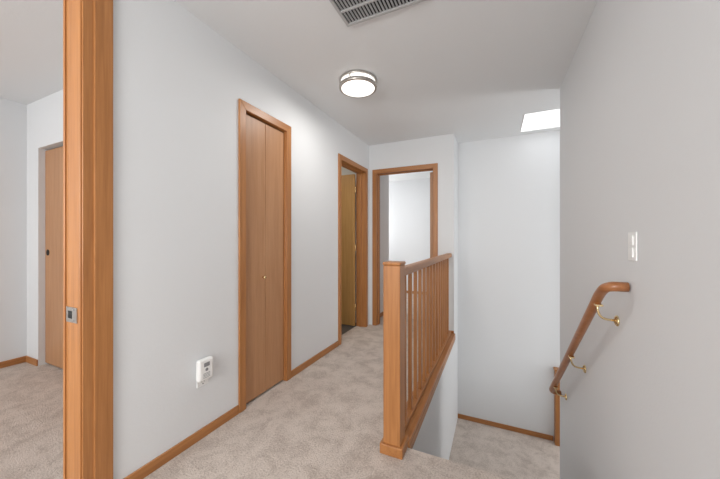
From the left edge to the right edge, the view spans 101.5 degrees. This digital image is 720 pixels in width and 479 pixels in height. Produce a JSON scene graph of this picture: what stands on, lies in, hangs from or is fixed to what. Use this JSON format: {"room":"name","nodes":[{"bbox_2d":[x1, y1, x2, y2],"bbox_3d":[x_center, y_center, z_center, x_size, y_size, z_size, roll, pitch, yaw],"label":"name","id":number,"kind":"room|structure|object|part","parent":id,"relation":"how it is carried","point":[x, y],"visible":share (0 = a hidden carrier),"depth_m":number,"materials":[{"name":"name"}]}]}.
{"room":"upstairs hallway","nodes":[
{"label":"upstairs hallway","id":0,"kind":"room"},
{"bbox_2d":[0,97,26,361],"bbox_3d":[-3.844,-0.060,1.490,0.130,2.440,4.760,0,0,25],"label":"wall","id":1,"kind":"structure","parent":0,"point":[13,115],"depth_m":2.72,"materials":[{"name":"white paint"}]},
{"bbox_2d":[0,356,37,367],"bbox_3d":[-2.875,1.131,0.616,2.360,0.057,3.720,0,0,25],"label":"baseboard","id":2,"kind":"structure","parent":1,"relation":"attached to","point":[33,361],"depth_m":2.72,"materials":[{"name":"brown wood"}]},
{"bbox_2d":[27,89,62,365],"bbox_3d":[-2.306,-0.060,2.467,1.850,2.440,0.120,0,0,25],"label":"wall","id":3,"kind":"structure","parent":0,"point":[35,155],"depth_m":2.72,"materials":[{"name":"white paint"}]},
{"bbox_2d":[45,146,62,368],"bbox_3d":[-2.190,0.160,2.433,1.606,1.970,0.065,0,0,25],"label":"panels","id":4,"kind":"object","parent":3,"relation":"attached to","point":[53,157],"visible":0.24,"depth_m":2.66,"materials":[{"name":"brown wood"}]},
{"bbox_2d":[113,0,368,478],"bbox_3d":[-1.226,-0.060,1.223,0.130,2.440,6.200,0,0,25],"label":"wall","id":5,"kind":"structure","parent":0,"point":[178,83],"depth_m":1.65,"materials":[{"name":"white paint"}]},
{"bbox_2d":[63,0,112,478],"bbox_3d":[-1.387,-0.054,0.869,0.158,2.428,1.048,0,0,25],"label":"trim","id":6,"kind":"structure","parent":5,"relation":"attached to","point":[87,24],"depth_m":1.25,"materials":[{"name":"brown wood"}]},
{"bbox_2d":[66,306,76,323],"bbox_3d":[-1.218,0.318,1.240,0.088,0.064,0.004,0,0,25],"label":"strike plate","id":7,"kind":"object","parent":6,"relation":"attached to","point":[71,312],"visible":1,"depth_m":1.24,"materials":[{"name":"silver metal"}]},
{"bbox_2d":[197,379,207,387],"bbox_3d":[-0.922,0.795,1.722,0.006,0.120,0.075,0,0,25],"label":"outlet plate","id":8,"kind":"object","parent":5,"relation":"attached to","point":[199,384],"depth_m":1.72,"materials":[{"name":"white plastic"}]},
{"bbox_2d":[196,356,212,387],"bbox_3d":[-0.906,0.772,1.712,0.044,0.165,0.096,0,0,25],"label":"detector","id":9,"kind":"object","parent":5,"relation":"attached to","point":[204,366],"visible":1,"depth_m":1.70,"materials":[{"name":"white plastic"}]},
{"bbox_2d":[124,341,338,478],"bbox_3d":[-1.347,1.131,0.791,0.012,0.057,5.315,0,0,25],"label":"baseboard","id":10,"kind":"structure","parent":5,"relation":"attached to","point":[144,471],"depth_m":1.67,"materials":[{"name":"brown wood"}]},
{"bbox_2d":[238,98,290,412],"bbox_3d":[-0.753,0.109,2.238,0.144,2.102,0.548,0,0,25],"label":"trim","id":11,"kind":"structure","parent":5,"relation":"attached to","point":[244,108],"depth_m":2.00,"materials":[{"name":"brown wood"}]},
{"bbox_2d":[246,114,283,402],"bbox_3d":[-0.727,0.135,2.227,0.030,2.020,0.422,0,0,25],"label":"closet door","id":12,"kind":"structure","parent":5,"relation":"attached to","point":[264,143],"depth_m":2.21,"materials":[{"name":"brown wood"}]},
{"bbox_2d":[341,174,355,325],"bbox_3d":[-0.383,0.139,4.032,0.680,2.018,0.102,0,0,25],"label":"bathroom door","id":13,"kind":"structure","parent":5,"relation":"in","point":[348,188],"depth_m":3.94,"materials":[{"name":"brown wood"}]},
{"bbox_2d":[338,153,367,344],"bbox_3d":[-0.127,0.109,3.601,0.144,2.102,0.798,0,0,25],"label":"trim","id":14,"kind":"structure","parent":5,"relation":"attached to","point":[362,172],"depth_m":3.90,"materials":[{"name":"brown wood"}]},
{"bbox_2d":[0,293,509,478],"bbox_3d":[-0.841,1.285,2.422,4.550,0.250,8.700,0,0,25],"label":"floor","id":15,"kind":"structure","parent":0,"point":[325,421],"depth_m":1.78,"materials":[{"name":"carpet"}]},
{"bbox_2d":[380,253,454,459],"bbox_3d":[0.628,0.666,2.569,0.137,1.088,2.203,0,0,25],"label":"balustrade","id":16,"kind":"object","parent":15,"relation":"on","point":[403,419],"visible":0.99,"depth_m":1.91,"materials":[{"name":"brown wood"}]},
{"bbox_3d":[0.190,0.650,1.629,0.096,1.020,0.100,0,0,25],"label":"newel post","id":17,"kind":"part","parent":16,"relation":"part of","materials":[{"name":"brown wood"}]},
{"bbox_3d":[0.648,0.190,2.623,0.060,0.050,2.088,0,0,25],"label":"rail","id":18,"kind":"part","parent":16,"relation":"part of","materials":[{"name":"brown wood"}]},
{"bbox_3d":[0.656,1.157,2.619,0.127,0.105,2.088,0,0,25],"label":"rail","id":19,"kind":"part","parent":16,"relation":"part of","materials":[{"name":"brown wood"}]},
{"bbox_2d":[0,0,597,181],"bbox_3d":[0.286,-1.355,1.905,7.330,0.150,8.960,0,0,25],"label":"ceiling","id":20,"kind":"structure","parent":0,"point":[470,70],"depth_m":2.06,"materials":[{"name":"white paint"}]},
{"bbox_2d":[339,70,376,97],"bbox_3d":[-0.016,-1.238,2.362,0.306,0.082,0.306,0,0,25],"label":"flush ceiling light","id":21,"kind":"object","parent":20,"relation":"attached to","point":[353,83],"visible":1,"depth_m":2.29,"materials":[{"name":"white glass"}]},
{"bbox_2d":[329,0,425,26],"bbox_3d":[0.081,-1.274,1.495,0.500,0.012,0.345,0,0,25],"label":"ceiling vent","id":22,"kind":"object","parent":20,"relation":"attached to","point":[352,12],"depth_m":1.62,"materials":[{"name":"white metal"}]},
{"bbox_2d":[520,108,559,131],"bbox_3d":[2.235,-1.293,3.046,0.978,0.034,0.558,0,0,25],"label":"skylight","id":23,"kind":"object","parent":20,"relation":"attached to","point":[547,119],"visible":0.37,"depth_m":3.18,"materials":[{"name":"white glass"}]},
{"bbox_2d":[341,166,356,322],"bbox_3d":[-1.029,-0.060,3.774,1.640,2.440,1.660,0,0,25],"label":"wall","id":24,"kind":"structure","parent":0,"point":[344,171],"depth_m":4.10,"materials":[{"name":"white paint"}]},
{"bbox_2d":[380,175,429,312],"bbox_3d":[0.402,-0.060,5.405,2.880,2.440,2.500,0,0,25],"label":"wall","id":25,"kind":"structure","parent":0,"point":[404,205],"depth_m":6.27,"materials":[{"name":"white paint"}]},
{"bbox_2d":[369,134,457,427],"bbox_3d":[0.714,0.545,3.964,1.110,3.650,0.400,0,0,25],"label":"wall","id":26,"kind":"structure","parent":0,"point":[442,150],"depth_m":3.69,"materials":[{"name":"white paint"}]},
{"bbox_2d":[372,163,437,325],"bbox_3d":[0.591,0.109,3.864,0.868,2.102,0.144,0,0,25],"label":"trim","id":27,"kind":"structure","parent":26,"relation":"attached to","point":[376,174],"depth_m":3.96,"materials":[{"name":"brown wood"}]},
{"bbox_2d":[430,172,432,257],"bbox_3d":[1.075,0.139,4.133,0.035,2.018,0.730,0,0,25],"label":"slab","id":28,"kind":"object","parent":26,"relation":"attached to","point":[431,173],"visible":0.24,"depth_m":3.80,"materials":[{"name":"brown wood"}]},
{"bbox_2d":[407,332,455,459],"bbox_3d":[0.667,1.765,2.681,0.134,1.210,2.230,0,0,25],"label":"wall","id":29,"kind":"structure","parent":0,"point":[435,436],"depth_m":2.75,"materials":[{"name":"white paint"}]},
{"bbox_2d":[449,418,559,478],"bbox_3d":[1.600,2.470,3.089,1.230,0.200,1.250,0,0,25],"label":"floor","id":30,"kind":"structure","parent":0,"point":[498,451],"depth_m":3.27,"materials":[{"name":"carpet"}]},
{"bbox_2d":[458,130,559,440],"bbox_3d":[2.837,1.240,3.280,3.580,5.040,0.130,0,0,25],"label":"wall","id":31,"kind":"structure","parent":0,"point":[509,187],"depth_m":3.66,"materials":[{"name":"white paint"}]},
{"bbox_2d":[458,414,552,440],"bbox_3d":[1.788,2.341,3.684,1.075,0.057,0.012,0,0,25],"label":"baseboard","id":32,"kind":"structure","parent":31,"relation":"attached to","point":[461,416],"depth_m":3.66,"materials":[{"name":"brown wood"}]},
{"bbox_2d":[560,0,719,478],"bbox_3d":[0.607,0.645,-0.020,0.120,3.850,5.470,0,0,25],"label":"wall","id":33,"kind":"structure","parent":0,"point":[640,87],"depth_m":1.11,"materials":[{"name":"white paint"}]},
{"bbox_2d":[549,282,629,399],"bbox_3d":[1.339,0.732,1.833,0.094,1.114,1.390,0,0,25],"label":"stair handrail","id":34,"kind":"object","parent":33,"relation":"attached to","point":[603,289],"visible":1,"depth_m":1.48,"materials":[{"name":"brown wood"}]},
{"bbox_2d":[628,232,636,260],"bbox_3d":[1.080,0.028,1.168,0.010,0.115,0.075,0,0,25],"label":"light switch","id":35,"kind":"object","parent":33,"relation":"attached to","point":[632,236],"visible":1,"depth_m":1.15,"materials":[{"name":"white plastic"}]},
{"bbox_3d":[3.192,3.166,2.424,2.217,1.188,1.126,0,0,25],"label":"staircase","id":36,"kind":"structure","parent":0,"visible":0},
{"bbox_2d":[553,367,559,445],"bbox_3d":[3.018,2.612,3.072,1.678,2.234,0.096,0,0,25],"label":"door frame","id":37,"kind":"structure","parent":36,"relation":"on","point":[556,397],"depth_m":3.38,"materials":[{"name":"brown wood"}]}
]}

